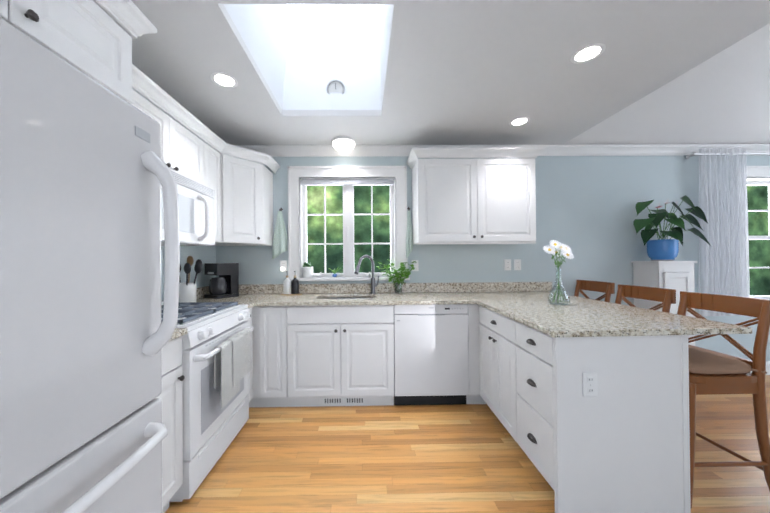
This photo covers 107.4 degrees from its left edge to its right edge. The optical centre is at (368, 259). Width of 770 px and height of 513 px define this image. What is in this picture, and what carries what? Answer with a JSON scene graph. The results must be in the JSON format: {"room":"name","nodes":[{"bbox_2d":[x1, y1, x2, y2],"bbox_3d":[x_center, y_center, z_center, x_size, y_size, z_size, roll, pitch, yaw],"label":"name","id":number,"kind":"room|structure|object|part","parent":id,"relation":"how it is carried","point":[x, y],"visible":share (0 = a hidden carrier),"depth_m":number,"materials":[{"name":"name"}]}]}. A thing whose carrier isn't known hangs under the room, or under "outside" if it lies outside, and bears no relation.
{"room":"kitchen","nodes":[
{"label":"kitchen","id":0,"kind":"room"},
{"bbox_2d":[132,88,215,300],"bbox_3d":[-1.659,-1.079,0.453,0.160,4.700,5.030,0,0,-1],"label":"wall","id":1,"kind":"structure","parent":0,"point":[205,254],"depth_m":2.59,"materials":[{"name":"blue paint"}]},
{"bbox_2d":[0,0,23,31],"bbox_3d":[-1.267,-0.810,0.552,0.618,0.359,0.400,0,0,-1],"label":"upper cabinet","id":2,"kind":"object","parent":1,"relation":"attached to","point":[12,11],"depth_m":0.76,"materials":[{"name":"white wood"}]},
{"bbox_2d":[23,0,139,109],"bbox_3d":[-1.272,-0.808,0.952,0.618,0.359,0.401,0,0,-1],"label":"upper cabinet","id":3,"kind":"object","parent":1,"relation":"attached to","point":[99,45],"depth_m":0.99,"materials":[{"name":"white wood"}]},
{"bbox_2d":[140,76,171,169],"bbox_3d":[-1.420,-0.756,1.588,0.338,0.454,0.377,0,0,-1],"label":"upper cabinet","id":4,"kind":"object","parent":1,"relation":"attached to","point":[153,94],"depth_m":1.69,"materials":[{"name":"white wood"}]},
{"bbox_2d":[172,104,207,186],"bbox_3d":[-1.425,-0.754,1.966,0.338,0.454,0.378,0,0,-1],"label":"upper cabinet","id":5,"kind":"object","parent":1,"relation":"attached to","point":[189,152],"depth_m":1.97,"materials":[{"name":"white wood"}]},
{"bbox_2d":[161,170,214,245],"bbox_3d":[-1.345,-0.314,1.776,0.487,0.424,0.749,0,0,-1],"label":"microwave","id":6,"kind":"object","parent":5,"relation":"attached to","point":[196,205],"visible":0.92,"depth_m":1.89,"materials":[{"name":"white plastic"},{"name":"white enamel metal"},{"name":"glass"}]},
{"bbox_2d":[208,132,219,243],"bbox_3d":[-1.428,-0.560,2.278,0.338,0.839,0.243,0,0,-1],"label":"upper cabinet","id":7,"kind":"object","parent":1,"relation":"attached to","point":[213,156],"depth_m":2.32,"materials":[{"name":"white wood"}]},
{"bbox_2d":[212,140,275,245],"bbox_3d":[-1.303,-0.559,2.686,0.598,0.839,0.565,0,0,-1],"label":"upper cabinet","id":8,"kind":"object","parent":1,"relation":"attached to","point":[246,187],"depth_m":2.55,"materials":[{"name":"white wood"}]},
{"bbox_2d":[323,397,364,405],"bbox_3d":[-0.215,1.222,2.437,0.364,0.080,0.005,0,0,-1],"label":"air vent register","id":9,"kind":"object","parent":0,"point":[337,401],"visible":1,"depth_m":2.44,"materials":[{"name":"white metal"}]},
{"bbox_2d":[93,0,769,144],"bbox_3d":[0.230,-2.096,0.563,3.637,1.806,4.870,0,0,-1],"label":"ceiling","id":10,"kind":"structure","parent":0,"point":[445,72],"depth_m":1.84,"materials":[{"name":"white paint"}]},
{"bbox_2d":[210,72,237,87],"bbox_3d":[-0.950,-1.175,1.860,0.164,0.002,0.164,0,0,-1],"label":"recessed light","id":11,"kind":"object","parent":10,"relation":"in","point":[225,80],"visible":1,"depth_m":1.86,"materials":[{"name":"white"}]},
{"bbox_2d":[287,4,378,19],"bbox_3d":[-0.310,-2.585,1.957,0.900,0.765,1.355,0,0,-1],"label":"pane","id":12,"kind":"object","parent":10,"relation":"in","point":[333,11],"depth_m":2.56,"materials":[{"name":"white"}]},
{"bbox_2d":[327,79,344,93],"bbox_3d":[-0.277,-1.427,2.376,0.156,0.156,0.068,0,0,-1],"label":"clock","id":13,"kind":"object","parent":10,"relation":"attached to","point":[335,85],"visible":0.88,"depth_m":2.36,"materials":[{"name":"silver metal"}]},
{"bbox_2d":[332,136,354,151],"bbox_3d":[-0.250,-1.127,2.817,0.230,0.100,0.230,0,0,-1],"label":"dome ceiling light","id":14,"kind":"object","parent":10,"relation":"attached to","point":[343,143],"visible":1,"depth_m":2.75,"materials":[{"name":"white glass"}]},
{"bbox_2d":[509,117,529,125],"bbox_3d":[1.307,-1.190,2.449,0.164,0.002,0.164,0,0,-1],"label":"recessed light","id":15,"kind":"object","parent":10,"relation":"in","point":[520,121],"visible":1,"depth_m":2.44,"materials":[{"name":"white"}]},
{"bbox_2d":[570,43,605,63],"bbox_3d":[1.275,-1.194,1.645,0.164,0.002,0.164,0,0,-1],"label":"recessed light","id":16,"kind":"object","parent":10,"relation":"in","point":[592,52],"visible":1,"depth_m":1.64,"materials":[{"name":"white"}]},
{"bbox_2d":[165,375,769,512],"bbox_3d":[1.938,1.274,0.567,7.600,0.060,5.470,0,0,-1],"label":"floor","id":17,"kind":"structure","parent":0,"point":[467,458],"depth_m":1.73,"materials":[{"name":"brown wood"}]},
{"bbox_2d":[0,17,179,512],"bbox_3d":[-1.083,0.393,0.613,0.913,1.750,0.770,0,0,-1],"label":"fridge","id":18,"kind":"object","parent":17,"relation":"on","point":[86,334],"visible":1,"depth_m":0.71,"materials":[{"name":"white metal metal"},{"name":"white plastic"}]},
{"bbox_3d":[-0.689,0.083,0.623,0.120,1.008,0.696,0,0,-1],"label":"handle","id":19,"kind":"part","parent":18,"relation":"part of","materials":[{"name":"white plastic"}]},
{"bbox_2d":[156,337,184,512],"bbox_3d":[-1.262,0.831,1.234,0.620,0.884,0.431,0,0,-1],"label":"base cabinet","id":20,"kind":"object","parent":17,"relation":"on","point":[171,396],"depth_m":1.38,"materials":[{"name":"white wood"}]},
{"bbox_2d":[168,328,186,341],"bbox_3d":[-1.255,0.322,1.237,0.646,0.130,0.431,0,0,-1],"label":"countertop","id":21,"kind":"structure","parent":20,"relation":"on","point":[178,332],"depth_m":1.40,"materials":[{"name":"stone"}]},
{"bbox_2d":[161,300,253,501],"bbox_3d":[-1.205,0.782,1.831,0.714,0.945,0.753,0,0,-1],"label":"stove","id":22,"kind":"object","parent":17,"relation":"on","point":[216,365],"visible":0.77,"depth_m":1.67,"materials":[{"name":"white metal"}]},
{"bbox_2d":[246,306,259,406],"bbox_3d":[-1.254,0.838,2.659,0.674,0.884,0.605,0,0,-1],"label":"base cabinet","id":23,"kind":"object","parent":17,"relation":"on","point":[254,375],"depth_m":2.38,"materials":[{"name":"white wood"}]},
{"bbox_2d":[196,290,255,307],"bbox_3d":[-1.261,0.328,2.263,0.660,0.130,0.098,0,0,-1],"label":"countertop","id":24,"kind":"structure","parent":23,"relation":"on","point":[248,297],"depth_m":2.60,"materials":[{"name":"stone"}]},
{"bbox_2d":[179,256,201,301],"bbox_3d":[-1.487,0.167,2.299,0.250,0.394,0.215,0,0,-1],"label":"utensil crock","id":25,"kind":"object","parent":24,"relation":"on","point":[187,290],"visible":0.71,"depth_m":2.26,"materials":[{"name":"white ceramic"}]},
{"bbox_2d":[260,306,307,406],"bbox_3d":[-0.830,0.835,2.664,0.321,0.884,0.605,0,0,-1],"label":"base cabinet","id":26,"kind":"object","parent":17,"relation":"on","point":[283,329],"depth_m":2.37,"materials":[{"name":"white wood"}]},
{"bbox_2d":[394,304,468,404],"bbox_3d":[0.527,0.823,2.677,0.626,0.878,0.598,0,0,-1],"label":"dishwasher","id":27,"kind":"object","parent":17,"relation":"on","point":[431,358],"visible":0.81,"depth_m":2.38,"materials":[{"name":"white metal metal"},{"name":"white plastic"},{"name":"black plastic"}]},
{"bbox_2d":[468,304,511,435],"bbox_3d":[1.218,0.816,2.083,0.733,0.884,0.654,0,0,-1],"label":"base cabinet","id":28,"kind":"object","parent":17,"relation":"on","point":[489,331],"depth_m":2.13,"materials":[{"name":"white wood"}]},
{"bbox_2d":[196,282,581,305],"bbox_3d":[0.176,0.318,2.657,3.543,0.130,0.653,0,0,-1],"label":"countertop","id":29,"kind":"structure","parent":28,"relation":"on","point":[412,293],"depth_m":2.90,"materials":[{"name":"stone"}]},
{"bbox_2d":[204,263,238,298],"bbox_3d":[-1.423,0.203,2.719,0.230,0.325,0.224,-1,0,31],"label":"coffee maker","id":30,"kind":"object","parent":29,"relation":"on","point":[225,284],"visible":1,"depth_m":2.65,"materials":[{"name":"black plastic"}]},
{"bbox_2d":[280,271,301,294],"bbox_3d":[-0.785,0.241,2.857,0.217,0.239,0.124,0,0,-1],"label":"soap bottles","id":31,"kind":"object","parent":29,"relation":"on","point":[290,287],"visible":0.98,"depth_m":2.83,"materials":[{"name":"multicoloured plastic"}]},
{"bbox_2d":[320,297,370,298],"bbox_3d":[-0.211,0.469,2.684,0.594,0.164,0.394,0,0,-1],"label":"sink","id":32,"kind":"object","parent":29,"relation":"in","point":[347,298],"visible":0.1,"depth_m":2.87,"materials":[{"name":"grey metal"}]},
{"bbox_2d":[354,255,378,293],"bbox_3d":[-0.017,0.156,2.839,0.253,0.397,0.174,0,0,-1],"label":"faucet","id":33,"kind":"object","parent":29,"relation":"on","point":[373,285],"visible":1,"depth_m":2.88,"materials":[{"name":"silver metal"}]},
{"bbox_2d":[376,259,416,293],"bbox_3d":[0.291,0.177,2.897,0.428,0.352,0.166,0,0,-1],"label":"potted plant","id":34,"kind":"object","parent":29,"relation":"on","point":[402,272],"visible":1,"depth_m":2.89,"materials":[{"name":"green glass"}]},
{"bbox_2d":[574,280,614,301],"bbox_3d":[1.996,0.739,2.776,0.520,1.038,0.460,0,0,-1],"label":"stool","id":35,"kind":"object","parent":17,"relation":"on","point":[607,289],"visible":0.19,"depth_m":2.75,"materials":[{"name":"brown wood"}]},
{"bbox_2d":[512,319,690,512],"bbox_3d":[1.248,0.813,1.559,0.688,0.884,0.395,0,0,-1],"label":"base cabinet","id":36,"kind":"object","parent":17,"relation":"on","point":[620,443],"depth_m":1.38,"materials":[{"name":"white wood"}]},
{"bbox_2d":[582,372,597,396],"bbox_3d":[1.071,0.608,1.364,0.072,0.116,0.009,0,0,-1],"label":"outlet","id":37,"kind":"object","parent":36,"relation":"attached to","point":[589,381],"visible":1,"depth_m":1.36,"materials":[{"name":"white plastic"}]},
{"bbox_2d":[472,298,751,336],"bbox_3d":[1.392,0.355,1.843,1.045,0.030,1.007,0,0,-1],"label":"countertop","id":38,"kind":"structure","parent":36,"relation":"on","point":[527,304],"depth_m":1.58,"materials":[{"name":"stone"}]},
{"bbox_2d":[543,240,573,304],"bbox_3d":[1.441,0.095,2.142,0.227,0.489,0.140,0,0,-1],"label":"vase","id":39,"kind":"object","parent":38,"relation":"on","point":[555,245],"visible":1,"depth_m":2.14,"materials":[{"name":"clear glass"}]},
{"bbox_2d":[615,284,675,312],"bbox_3d":[1.918,0.736,2.193,0.520,1.038,0.460,0,0,-1],"label":"stool","id":40,"kind":"object","parent":17,"relation":"on","point":[666,297],"visible":0.21,"depth_m":2.16,"materials":[{"name":"brown wood"}]},
{"bbox_2d":[631,261,697,345],"bbox_3d":[2.996,0.633,2.864,0.383,1.228,0.288,0,0,-1],"label":"cabinet","id":41,"kind":"object","parent":17,"relation":"on","point":[678,276],"visible":0.31,"depth_m":2.74,"materials":[{"name":"white wood"}]},
{"bbox_2d":[633,195,711,260],"bbox_3d":[2.985,-0.302,2.806,0.754,0.639,0.373,0,0,-1],"label":"potted plant","id":42,"kind":"object","parent":41,"relation":"on","point":[665,249],"visible":1,"depth_m":2.80,"materials":[{"name":"green plant"}]},
{"bbox_2d":[677,291,769,507],"bbox_3d":[1.850,0.734,1.649,0.520,1.038,0.460,0,0,-1],"label":"stool","id":43,"kind":"object","parent":17,"relation":"on","point":[712,372],"visible":0.46,"depth_m":1.45,"materials":[{"name":"brown wood"}]},
{"bbox_2d":[216,155,769,360],"bbox_3d":[1.887,-1.093,3.094,7.320,4.700,0.160,0,0,-1],"label":"wall","id":44,"kind":"structure","parent":0,"point":[586,212],"depth_m":3.02,"materials":[{"name":"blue paint"}]},
{"bbox_2d":[272,208,287,258],"bbox_3d":[-0.920,-0.269,2.938,0.159,0.545,0.062,0,0,-1],"label":"hanging towel","id":45,"kind":"object","parent":44,"relation":"hanging from","point":[279,244],"visible":1,"depth_m":2.92,"materials":[{"name":"green fabric"}]},
{"bbox_2d":[280,261,286,271],"bbox_3d":[-0.894,0.073,2.942,0.072,0.116,0.057,0,0,-1],"label":"outlet","id":46,"kind":"object","parent":44,"relation":"attached to","point":[283,266],"visible":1,"depth_m":2.97,"materials":[{"name":"white plastic"}]},
{"bbox_2d":[288,166,409,280],"bbox_3d":[-0.220,-0.376,3.031,1.279,1.199,0.225,0,0,-1],"label":"window","id":47,"kind":"structure","parent":44,"relation":"in","point":[348,178],"depth_m":2.97,"materials":[{"name":"white wood"}]},
{"bbox_2d":[302,262,312,277],"bbox_3d":[-0.651,0.114,3.005,0.120,0.164,0.120,0,0,-1],"label":"pot","id":48,"kind":"object","parent":47,"relation":"on","point":[307,270],"visible":1,"depth_m":2.96,"materials":[{"name":"white ceramic"}]},
{"bbox_2d":[328,268,341,276],"bbox_3d":[-0.363,0.139,3.014,0.151,0.110,0.061,0,0,-1],"label":"potted plant","id":49,"kind":"object","parent":47,"relation":"on","point":[334,274],"visible":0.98,"depth_m":3.00,"materials":[{"name":"blue"}]},
{"bbox_2d":[406,207,412,257],"bbox_3d":[0.422,-0.280,2.956,0.070,0.545,0.062,0,0,-1],"label":"hanging towel","id":50,"kind":"object","parent":44,"relation":"hanging from","point":[409,240],"visible":0.98,"depth_m":2.93,"materials":[{"name":"green fabric"}]},
{"bbox_2d":[412,260,418,270],"bbox_3d":[0.490,0.070,2.985,0.072,0.116,0.008,0,0,-1],"label":"outlet","id":51,"kind":"object","parent":44,"relation":"attached to","point":[416,266],"visible":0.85,"depth_m":2.98,"materials":[{"name":"white plastic"}]},
{"bbox_2d":[412,148,479,244],"bbox_3d":[0.741,-0.592,2.826,0.559,0.872,0.338,0,0,-1],"label":"upper cabinet","id":52,"kind":"object","parent":44,"relation":"attached to","point":[445,192],"depth_m":2.66,"materials":[{"name":"white wood"}]},
{"bbox_2d":[212,144,769,156],"bbox_3d":[1.888,-1.147,2.979,7.000,0.092,0.070,0,0,-1],"label":"crown molding","id":53,"kind":"structure","parent":44,"relation":"attached to","point":[549,150],"depth_m":2.97,"materials":[{"name":"white wood"}]},
{"bbox_2d":[504,259,510,269],"bbox_3d":[1.477,0.062,2.998,0.072,0.116,0.008,0,0,-1],"label":"outlet","id":54,"kind":"object","parent":44,"relation":"attached to","point":[507,264],"visible":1,"depth_m":3.00,"materials":[{"name":"white plastic"}]},
{"bbox_2d":[480,148,539,243],"bbox_3d":[1.299,-0.596,2.833,0.558,0.872,0.338,0,0,-1],"label":"upper cabinet","id":55,"kind":"object","parent":44,"relation":"attached to","point":[488,196],"depth_m":2.67,"materials":[{"name":"white wood"}]},
{"bbox_2d":[514,259,520,269],"bbox_3d":[1.582,0.061,2.999,0.072,0.116,0.008,0,0,-1],"label":"outlet","id":56,"kind":"object","parent":44,"relation":"attached to","point":[517,264],"visible":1,"depth_m":3.00,"materials":[{"name":"white plastic"}]},
{"bbox_2d":[685,148,769,315],"bbox_3d":[4.366,-0.288,2.976,2.017,1.740,0.127,0,0,-1],"label":"sheer curtain","id":57,"kind":"object","parent":44,"relation":"hanging from","point":[724,258],"visible":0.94,"depth_m":2.92,"materials":[{"name":"white fabric"}]},
{"bbox_2d":[746,166,769,299],"bbox_3d":[4.514,-0.216,3.091,1.224,1.565,0.225,0,0,-1],"label":"window","id":58,"kind":"structure","parent":44,"relation":"in","point":[758,175],"depth_m":3.10,"materials":[{"name":"white painted wood"},{"name":"glass"}]},
{"bbox_2d":[766,361,769,374],"bbox_3d":[3.668,1.172,3.017,3.475,0.142,0.016,0,0,-1],"label":"baseboard","id":59,"kind":"structure","parent":44,"relation":"attached to","point":[768,367],"depth_m":3.02,"materials":[{"name":"white wood"}]},
{"bbox_2d":[563,23,769,144],"bbox_3d":[3.728,-2.335,0.610,3.363,2.228,4.870,0,0,-1],"label":"ceiling slope","id":60,"kind":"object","parent":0,"point":[722,97],"visible":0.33,"depth_m":2.61,"materials":[{"name":"white paint"}]},
{"label":"outside","id":61,"kind":"structure","parent":0,"visible":0},
{"bbox_2d":[307,185,769,295],"bbox_3d":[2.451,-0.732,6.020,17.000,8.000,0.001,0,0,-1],"label":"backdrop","id":62,"kind":"structure","parent":61,"point":[759,250],"depth_m":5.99,"materials":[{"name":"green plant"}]}
]}

